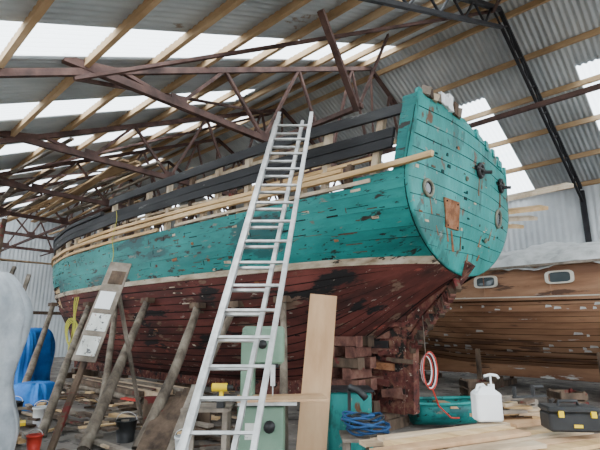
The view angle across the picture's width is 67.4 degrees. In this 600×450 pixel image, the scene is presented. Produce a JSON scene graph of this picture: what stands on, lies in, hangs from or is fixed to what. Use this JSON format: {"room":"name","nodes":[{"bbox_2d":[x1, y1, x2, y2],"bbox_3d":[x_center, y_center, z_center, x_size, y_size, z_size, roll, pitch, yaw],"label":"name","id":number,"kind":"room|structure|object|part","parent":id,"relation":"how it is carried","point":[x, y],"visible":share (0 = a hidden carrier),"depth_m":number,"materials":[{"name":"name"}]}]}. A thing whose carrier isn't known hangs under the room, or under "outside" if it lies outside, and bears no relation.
{"room":"boat repair shed","nodes":[
{"label":"boat repair shed","id":0,"kind":"room"},
{"bbox_2d":[0,202,123,356],"bbox_3d":[-16.254,2.540,24.939,0.040,9.470,19.944,-12,-18,42],"label":"wall","id":1,"kind":"structure","parent":0,"point":[40,290],"depth_m":26.09,"materials":[{"name":"grey metal"}]},
{"bbox_2d":[0,194,151,252],"bbox_3d":[-13.919,2.159,22.932,13.526,9.310,14.446,0,-13,0],"label":"roof truss","id":2,"kind":"object","parent":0,"point":[5,245],"depth_m":23.26,"materials":[{"name":"brown metal"}]},
{"bbox_2d":[2,179,184,246],"bbox_3d":[-11.145,1.575,20.404,13.526,9.310,14.446,0,-13,0],"label":"roof truss","id":3,"kind":"object","parent":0,"point":[29,234],"depth_m":20.06,"materials":[{"name":"brown metal"}]},
{"bbox_2d":[0,161,227,234],"bbox_3d":[-8.371,0.991,17.875,13.526,9.310,14.446,0,-13,0],"label":"roof truss","id":4,"kind":"object","parent":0,"point":[61,220],"depth_m":17.31,"materials":[{"name":"brown metal"}]},
{"bbox_2d":[0,138,277,222],"bbox_3d":[-5.597,0.408,15.346,13.526,9.310,14.446,0,-13,0],"label":"roof truss","id":5,"kind":"object","parent":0,"point":[37,188],"depth_m":14.49,"materials":[{"name":"brown metal"}]},
{"bbox_2d":[0,108,343,205],"bbox_3d":[-2.823,-0.176,12.817,13.526,9.310,14.446,0,-13,0],"label":"roof truss","id":6,"kind":"object","parent":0,"point":[27,138],"depth_m":11.45,"materials":[{"name":"brown metal"}]},
{"bbox_2d":[0,57,484,374],"bbox_3d":[-0.049,-0.760,10.288,13.526,9.310,14.446,0,-13,0],"label":"roof truss","id":7,"kind":"object","parent":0,"point":[132,83],"depth_m":8.68,"materials":[{"name":"brown metal"}]},
{"bbox_2d":[0,0,490,217],"bbox_3d":[-5.629,-2.332,11.064,35.489,6.322,13.436,-12,-18,42],"label":"roof","id":8,"kind":"structure","parent":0,"point":[68,28],"depth_m":8.26,"materials":[{"name":"grey metal"}]},
{"bbox_2d":[0,0,599,228],"bbox_3d":[-3.000,-1.772,13.742,35.390,5.789,19.119,-12,-18,42],"label":"roof","id":9,"kind":"structure","parent":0,"point":[34,16],"depth_m":11.19,"materials":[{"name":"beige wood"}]},
{"bbox_2d":[0,0,599,256],"bbox_3d":[-2.579,-2.214,14.983,34.290,3.634,12.750,-12,-18,42],"label":"beams","id":10,"kind":"structure","parent":9,"relation":"attached to","point":[356,106],"depth_m":9.27,"materials":[{"name":"metal"}]},
{"bbox_2d":[0,137,192,236],"bbox_3d":[-8.466,-0.655,16.213,5.016,0.384,13.716,12,-18,-43],"label":"trusses","id":11,"kind":"object","parent":10,"relation":"on","point":[43,201],"visible":0.5,"depth_m":14.33,"materials":[{"name":"brown wood"}]},
{"bbox_2d":[15,357,599,449],"bbox_3d":[0.000,4.933,14.256,90.000,0.001,90.000,0,-13,0],"label":"floor","id":12,"kind":"structure","parent":0,"point":[448,385],"depth_m":10.18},
{"bbox_2d":[0,271,32,449],"bbox_3d":[-4.517,1.700,5.525,1.697,2.373,1.747,0,-13,0],"label":"stack","id":13,"kind":"object","parent":12,"relation":"on","point":[16,309],"visible":1,"depth_m":5.86,"materials":[{"name":"white plastic"}]},
{"bbox_2d":[16,396,23,417],"bbox_3d":[-5.300,3.374,8.355,0.297,0.383,0.292,0,-13,0],"label":"plastic bucket","id":14,"kind":"object","parent":12,"relation":"on","point":[19,403],"visible":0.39,"depth_m":8.35,"materials":[{"name":"plastic"}]},
{"bbox_2d":[0,219,60,314],"bbox_3d":[-9.863,2.466,15.738,4.812,5.534,8.828,0,-13,0],"label":"scaffold","id":15,"kind":"object","parent":12,"relation":"on","point":[4,221],"visible":0.31,"depth_m":16.07,"materials":[{"name":"brown wood"}]},
{"bbox_2d":[14,328,54,384],"bbox_3d":[-7.580,3.596,12.106,1.519,1.639,1.681,0,-13,0],"label":"bundle","id":16,"kind":"object","parent":12,"relation":"on","point":[42,370],"visible":0.41,"depth_m":11.96,"materials":[{"name":"blue plastic"}]},
{"bbox_2d":[14,381,54,410],"bbox_3d":[-5.582,3.554,9.422,0.832,0.512,0.829,0,-13,0],"label":"bundle","id":17,"kind":"object","parent":12,"relation":"on","point":[31,392],"visible":0.7,"depth_m":9.16,"materials":[{"name":"blue fabric"}]},
{"bbox_2d":[26,429,43,449],"bbox_3d":[-3.600,2.910,6.102,0.212,0.275,0.209,0,-13,0],"label":"plastic bucket","id":18,"kind":"object","parent":12,"relation":"on","point":[34,440],"visible":1,"depth_m":6.04,"materials":[{"name":"plastic"}]},
{"bbox_2d":[16,302,57,400],"bbox_3d":[-6.280,2.981,10.805,0.270,2.387,3.924,5,-14,-22],"label":"log","id":19,"kind":"object","parent":12,"relation":"on","point":[30,370],"visible":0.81,"depth_m":10.81,"materials":[{"name":"brown wood"}]},
{"bbox_2d":[32,400,47,426],"bbox_3d":[-4.400,3.204,7.676,0.318,0.410,0.313,0,-13,0],"label":"plastic bucket","id":20,"kind":"object","parent":12,"relation":"on","point":[38,411],"visible":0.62,"depth_m":7.55,"materials":[{"name":"plastic"}]},
{"bbox_2d":[37,302,93,437],"bbox_3d":[-4.469,2.576,8.840,0.283,2.282,4.026,4,-14,-18],"label":"log","id":21,"kind":"object","parent":12,"relation":"on","point":[45,423],"visible":0.9,"depth_m":8.01,"materials":[{"name":"brown wood"}]},
{"bbox_2d":[66,368,99,377],"bbox_3d":[-7.454,5.043,15.385,0.309,0.305,1.100,-12,-18,42],"label":"block","id":22,"kind":"object","parent":12,"relation":"on","point":[87,372],"visible":0.45,"depth_m":15.35,"materials":[{"name":"brown wood"}]},
{"bbox_2d":[47,262,142,449],"bbox_3d":[-3.025,1.920,7.170,0.355,2.714,2.085,-4,-13,15],"label":"notice board","id":23,"kind":"object","parent":12,"relation":"on","point":[89,345],"visible":0.96,"depth_m":6.97,"materials":[{"name":"brown wood"}]},
{"bbox_2d":[98,300,122,428],"bbox_3d":[-3.678,2.540,8.717,0.274,2.268,2.534,5,-14,-21],"label":"log","id":24,"kind":"object","parent":12,"relation":"on","point":[109,353],"visible":0.57,"depth_m":8.70,"materials":[{"name":"brown wood"}]},
{"bbox_2d":[96,372,127,377],"bbox_3d":[-5.921,4.720,13.988,0.309,0.305,1.100,-12,-18,42],"label":"block","id":25,"kind":"object","parent":12,"relation":"on","point":[100,374],"visible":0.2,"depth_m":13.87,"materials":[{"name":"brown wood"}]},
{"bbox_2d":[77,297,154,449],"bbox_3d":[-2.997,2.318,7.707,0.318,2.290,2.966,1,-13,-6],"label":"log","id":26,"kind":"object","parent":12,"relation":"on","point":[88,438],"visible":0.95,"depth_m":7.04,"materials":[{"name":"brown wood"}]},
{"bbox_2d":[63,374,187,410],"bbox_3d":[-4.406,3.876,10.620,5.984,0.415,1.400,-12,-18,42],"label":"pile","id":27,"kind":"object","parent":12,"relation":"on","point":[124,388],"visible":0.45,"depth_m":9.66,"materials":[{"name":"brown wood"}]},
{"bbox_2d":[115,412,137,443],"bbox_3d":[-2.550,2.957,6.604,0.318,0.410,0.313,0,-13,0],"label":"plastic bucket","id":28,"kind":"object","parent":12,"relation":"on","point":[125,433],"visible":1,"depth_m":6.49,"materials":[{"name":"plastic"}]},
{"bbox_2d":[16,384,239,449],"bbox_3d":[-3.603,3.385,8.389,6.632,0.357,6.013,0,-13,0],"label":"scrap","id":29,"kind":"object","parent":12,"relation":"on","point":[111,415],"visible":0.25,"depth_m":7.48,"materials":[{"name":"brown wood"}]},
{"bbox_2d":[132,302,205,449],"bbox_3d":[-2.005,2.285,7.257,0.337,2.129,2.075,-2,-13,7],"label":"log","id":30,"kind":"object","parent":12,"relation":"on","point":[164,393],"visible":0.91,"depth_m":7.06,"materials":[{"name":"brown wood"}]},
{"bbox_2d":[136,384,210,449],"bbox_3d":[-1.850,2.682,6.311,1.000,0.812,1.222,0,-13,0],"label":"planks","id":31,"kind":"object","parent":12,"relation":"on","point":[159,433],"visible":0.66,"depth_m":6.35,"materials":[{"name":"brown wood"}]},
{"bbox_2d":[157,381,190,387],"bbox_3d":[-3.366,4.182,11.658,0.309,0.305,1.100,-12,-18,42],"label":"block","id":32,"kind":"object","parent":12,"relation":"on","point":[176,383],"visible":0.24,"depth_m":11.77,"materials":[{"name":"brown wood"}]},
{"bbox_2d":[174,429,182,449],"bbox_3d":[-1.500,2.811,5.817,0.254,0.339,0.250,0,-13,0],"label":"plastic bucket","id":33,"kind":"object","parent":12,"relation":"on","point":[176,437],"visible":0.37,"depth_m":5.76,"materials":[{"name":"plastic"}]},
{"bbox_2d":[180,402,234,449],"bbox_3d":[-0.980,2.329,4.748,0.500,0.798,0.420,0,-13,0],"label":"workbench","id":34,"kind":"object","parent":12,"relation":"on","point":[205,407],"visible":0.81,"depth_m":4.66,"materials":[{"name":"brown wood"}]},
{"bbox_2d":[211,383,232,407],"bbox_3d":[-0.820,1.796,4.748,0.220,0.242,0.120,0,-13,0],"label":"cordless drill","id":35,"kind":"object","parent":34,"relation":"on","point":[221,388],"visible":0.77,"depth_m":4.73,"materials":[{"name":"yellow plastic"}]},
{"bbox_2d":[208,301,244,375],"bbox_3d":[-1.457,2.279,7.292,0.300,2.099,1.150,-12,-18,42],"label":"log","id":36,"kind":"object","parent":12,"relation":"on","point":[233,304],"visible":0.27,"depth_m":7.65,"materials":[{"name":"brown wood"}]},
{"bbox_2d":[177,112,312,449],"bbox_3d":[-0.416,0.402,5.106,0.748,4.747,2.602,-5,-14,19],"label":"ladder","id":37,"kind":"object","parent":12,"relation":"on","point":[197,398],"visible":1,"depth_m":4.84,"materials":[{"name":"metal"}]},
{"bbox_2d":[237,326,327,449],"bbox_3d":[-0.200,1.939,4.933,0.993,1.620,0.715,0,-13,0],"label":"bandsaw","id":38,"kind":"object","parent":12,"relation":"on","point":[272,431],"visible":0.83,"depth_m":4.78,"materials":[{"name":"green painted metal"},{"name":"aluminium"},{"name":"black plastic"}]},
{"bbox_2d":[273,296,292,449],"bbox_3d":[-0.272,2.063,6.467,0.328,2.152,1.632,0,-13,0],"label":"log","id":39,"kind":"object","parent":12,"relation":"on","point":[283,321],"visible":0.6,"depth_m":6.36,"materials":[{"name":"brown wood"}]},
{"bbox_2d":[296,294,336,449],"bbox_3d":[0.200,1.833,5.340,0.302,2.046,0.574,-8,-15,30],"label":"wooden plank","id":40,"kind":"object","parent":12,"relation":"on","point":[312,434],"visible":1,"depth_m":5.37,"materials":[{"name":"beige wood"}]},
{"bbox_2d":[327,385,373,449],"bbox_3d":[0.620,2.516,5.728,0.600,0.855,0.515,0,-13,0],"label":"base cabinet","id":41,"kind":"object","parent":12,"relation":"on","point":[338,403],"visible":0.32,"depth_m":5.56,"materials":[{"name":"paint"}]},
{"bbox_2d":[331,336,379,412],"bbox_3d":[0.811,2.557,7.276,0.804,1.494,0.553,-12,-17,42],"label":"stack","id":42,"kind":"object","parent":12,"relation":"on","point":[350,365],"visible":0.36,"depth_m":7.16,"materials":[{"name":"brown wood"}]},
{"bbox_2d":[347,384,367,449],"bbox_3d":[0.603,2.337,5.164,0.232,0.969,0.353,13,-18,-44],"label":"lamp stand","id":43,"kind":"object","parent":12,"relation":"on","point":[350,388],"visible":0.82,"depth_m":5.24,"materials":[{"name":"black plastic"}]},
{"bbox_2d":[339,430,389,449],"bbox_3d":[0.720,2.522,4.857,0.550,0.480,0.450,0,-13,0],"label":"wooden stool","id":44,"kind":"object","parent":12,"relation":"on","point":[347,438],"visible":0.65,"depth_m":4.83,"materials":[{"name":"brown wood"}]},
{"bbox_2d":[341,411,390,435],"bbox_3d":[0.722,2.175,4.939,0.550,0.235,0.479,0,-13,0],"label":"air hose","id":45,"kind":"object","parent":44,"relation":"on","point":[360,421],"visible":1,"depth_m":4.80,"materials":[{"name":"blue plastic"}]},
{"bbox_2d":[373,412,408,430],"bbox_3d":[1.379,3.184,7.333,0.309,0.305,1.100,-12,-18,42],"label":"block","id":46,"kind":"object","parent":12,"relation":"on","point":[397,421],"visible":0.34,"depth_m":7.34,"materials":[{"name":"brown wood"}]},
{"bbox_2d":[51,85,510,418],"bbox_3d":[-3.271,1.787,12.131,16.896,4.598,4.715,-12,-18,42],"label":"fishing boat","id":47,"kind":"object","parent":46,"relation":"on","point":[396,247],"depth_m":7.12,"materials":[{"name":"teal wood"}]},
{"bbox_2d":[65,297,78,348],"bbox_3d":[-5.417,2.429,10.742,0.324,1.409,0.221,0,-13,0],"label":"rope","id":48,"kind":"object","parent":47,"relation":"hanging from","point":[73,319],"visible":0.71,"depth_m":10.73,"materials":[{"name":"yellow fabric"}]},
{"bbox_2d":[112,211,116,260],"bbox_3d":[-4.158,0.759,9.936,0.074,2.213,0.015,0,-13,0],"label":"mooring line","id":49,"kind":"object","parent":47,"relation":"attached to","point":[116,211],"visible":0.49,"depth_m":10.04,"materials":[{"name":"yellow fabric"}]},
{"bbox_3d":[2.072,2.143,6.815,0.655,1.513,0.187,6,-14,-23],"label":"hanging hose coil","id":50,"kind":"part","parent":47,"relation":"part of","materials":[{"name":"red rubber"}]},
{"bbox_2d":[508,183,573,228],"bbox_3d":[3.555,-0.328,9.169,3.632,0.980,1.085,1,-13,-4],"label":"planks","id":51,"kind":"object","parent":47,"relation":"on","point":[562,186],"visible":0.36,"depth_m":8.96,"materials":[{"name":"brown wood"}]},
{"bbox_2d":[419,370,441,380],"bbox_3d":[3.825,4.400,14.398,0.250,1.093,2.599,-12,-18,42],"label":"cradle","id":52,"kind":"object","parent":12,"relation":"on","point":[427,376],"visible":0.2,"depth_m":14.43,"materials":[{"name":"brown wood"}]},
{"bbox_2d":[408,396,476,424],"bbox_3d":[2.541,3.114,7.571,1.358,0.473,0.764,0,-13,0],"label":"dinghy","id":53,"kind":"object","parent":12,"relation":"on","point":[430,413],"visible":0.59,"depth_m":7.32,"materials":[{"name":"teal paint"}]},
{"bbox_2d":[459,378,493,395],"bbox_3d":[3.600,3.449,9.159,0.520,0.600,0.520,0,-13,0],"label":"wooden crate","id":54,"kind":"object","parent":12,"relation":"on","point":[466,387],"visible":0.3,"depth_m":9.14,"materials":[{"name":"brown wood"}]},
{"bbox_2d":[475,349,516,388],"bbox_3d":[5.577,4.040,12.799,0.250,1.075,2.599,-12,-18,42],"label":"cradle","id":55,"kind":"object","parent":12,"relation":"on","point":[498,383],"visible":0.55,"depth_m":12.50,"materials":[{"name":"brown wood"}]},
{"bbox_2d":[419,241,599,381],"bbox_3d":[6.638,2.277,12.187,12.519,3.645,3.628,-12,-18,42],"label":"boat","id":56,"kind":"object","parent":55,"relation":"on","point":[535,312],"visible":0.65,"depth_m":11.34,"materials":[{"name":"brown wood"}]},
{"bbox_2d":[469,411,540,427],"bbox_3d":[2.347,2.326,4.583,0.996,0.730,0.712,4,-14,-17],"label":"work table","id":57,"kind":"object","parent":12,"relation":"on","point":[517,422],"visible":0.12,"depth_m":4.34,"materials":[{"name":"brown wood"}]},
{"bbox_2d":[502,396,539,419],"bbox_3d":[2.220,1.871,4.616,0.579,0.166,0.478,5,-14,-20],"label":"timber offcuts","id":58,"kind":"object","parent":57,"relation":"on","point":[522,408],"visible":0.79,"depth_m":4.51,"materials":[{"name":"brown wood"}]},
{"bbox_2d":[512,384,546,398],"bbox_3d":[2.300,1.669,4.520,0.400,0.120,0.046,4,-14,-17],"label":"clamp","id":59,"kind":"object","parent":58,"relation":"on","point":[532,387],"visible":1,"depth_m":4.51,"materials":[{"name":"grey metal"}]},
{"bbox_2d":[501,395,537,409],"bbox_3d":[3.900,3.299,8.065,0.520,0.400,0.520,0,-13,0],"label":"wooden crate","id":60,"kind":"object","parent":12,"relation":"on","point":[535,403],"visible":0.07,"depth_m":8.05,"materials":[{"name":"brown wood"}]},
{"bbox_2d":[546,388,588,403],"bbox_3d":[4.700,3.181,7.887,0.470,0.550,0.470,0,-13,0],"label":"wooden crate","id":61,"kind":"object","parent":12,"relation":"on","point":[582,397],"visible":0.27,"depth_m":7.74,"materials":[{"name":"brown wood"}]},
{"bbox_2d":[597,352,599,372],"bbox_3d":[7.621,3.609,10.936,0.250,1.078,2.610,-12,-18,42],"label":"cradle","id":62,"kind":"object","parent":12,"relation":"on","point":[598,353],"visible":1,"depth_m":10.12,"materials":[{"name":"brown wood"}]},
{"bbox_3d":[1.750,2.227,3.872,2.026,0.617,1.567,0,-13,0],"label":"trestle","id":63,"kind":"object","parent":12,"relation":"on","visible":0},
{"bbox_2d":[359,421,599,449],"bbox_3d":[1.575,1.847,3.878,2.343,0.114,1.236,5,-14,-19],"label":"planks","id":64,"kind":"object","parent":63,"relation":"on","point":[493,435],"visible":0.79,"depth_m":3.74,"materials":[{"name":"brown wood"}]},
{"bbox_2d":[470,373,503,421],"bbox_3d":[1.813,1.661,4.358,0.275,0.433,0.180,0,-13,0],"label":"jug","id":65,"kind":"object","parent":64,"relation":"on","point":[486,402],"visible":1,"depth_m":4.27,"materials":[{"name":"white plastic"}]},
{"bbox_2d":[538,399,599,432],"bbox_3d":[2.359,1.660,3.941,0.430,0.248,0.264,-2,-13,7],"label":"toolbox","id":66,"kind":"object","parent":64,"relation":"on","point":[566,415],"visible":1,"depth_m":3.84,"materials":[{"name":"black plastic"}]},
{"bbox_2d":[82,0,599,232],"bbox_3d":[1.387,-2.087,18.703,35.489,3.362,7.103,-12,-18,42],"label":"roof","id":67,"kind":"structure","parent":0,"point":[552,22],"depth_m":13.39,"materials":[{"name":"grey metal"}]},
{"bbox_2d":[358,0,591,241],"bbox_3d":[2.725,-1.344,7.759,13.526,9.310,14.446,0,-13,0],"label":"roof truss","id":68,"kind":"object","parent":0,"point":[512,43],"depth_m":11.43,"materials":[{"name":"black metal"}]},
{"bbox_2d":[427,183,599,373],"bbox_3d":[3.517,3.000,19.865,35.489,6.292,0.040,-12,-18,42],"label":"wall","id":69,"kind":"structure","parent":0,"point":[562,222],"depth_m":15.51,"materials":[{"name":"grey metal"}]}
]}

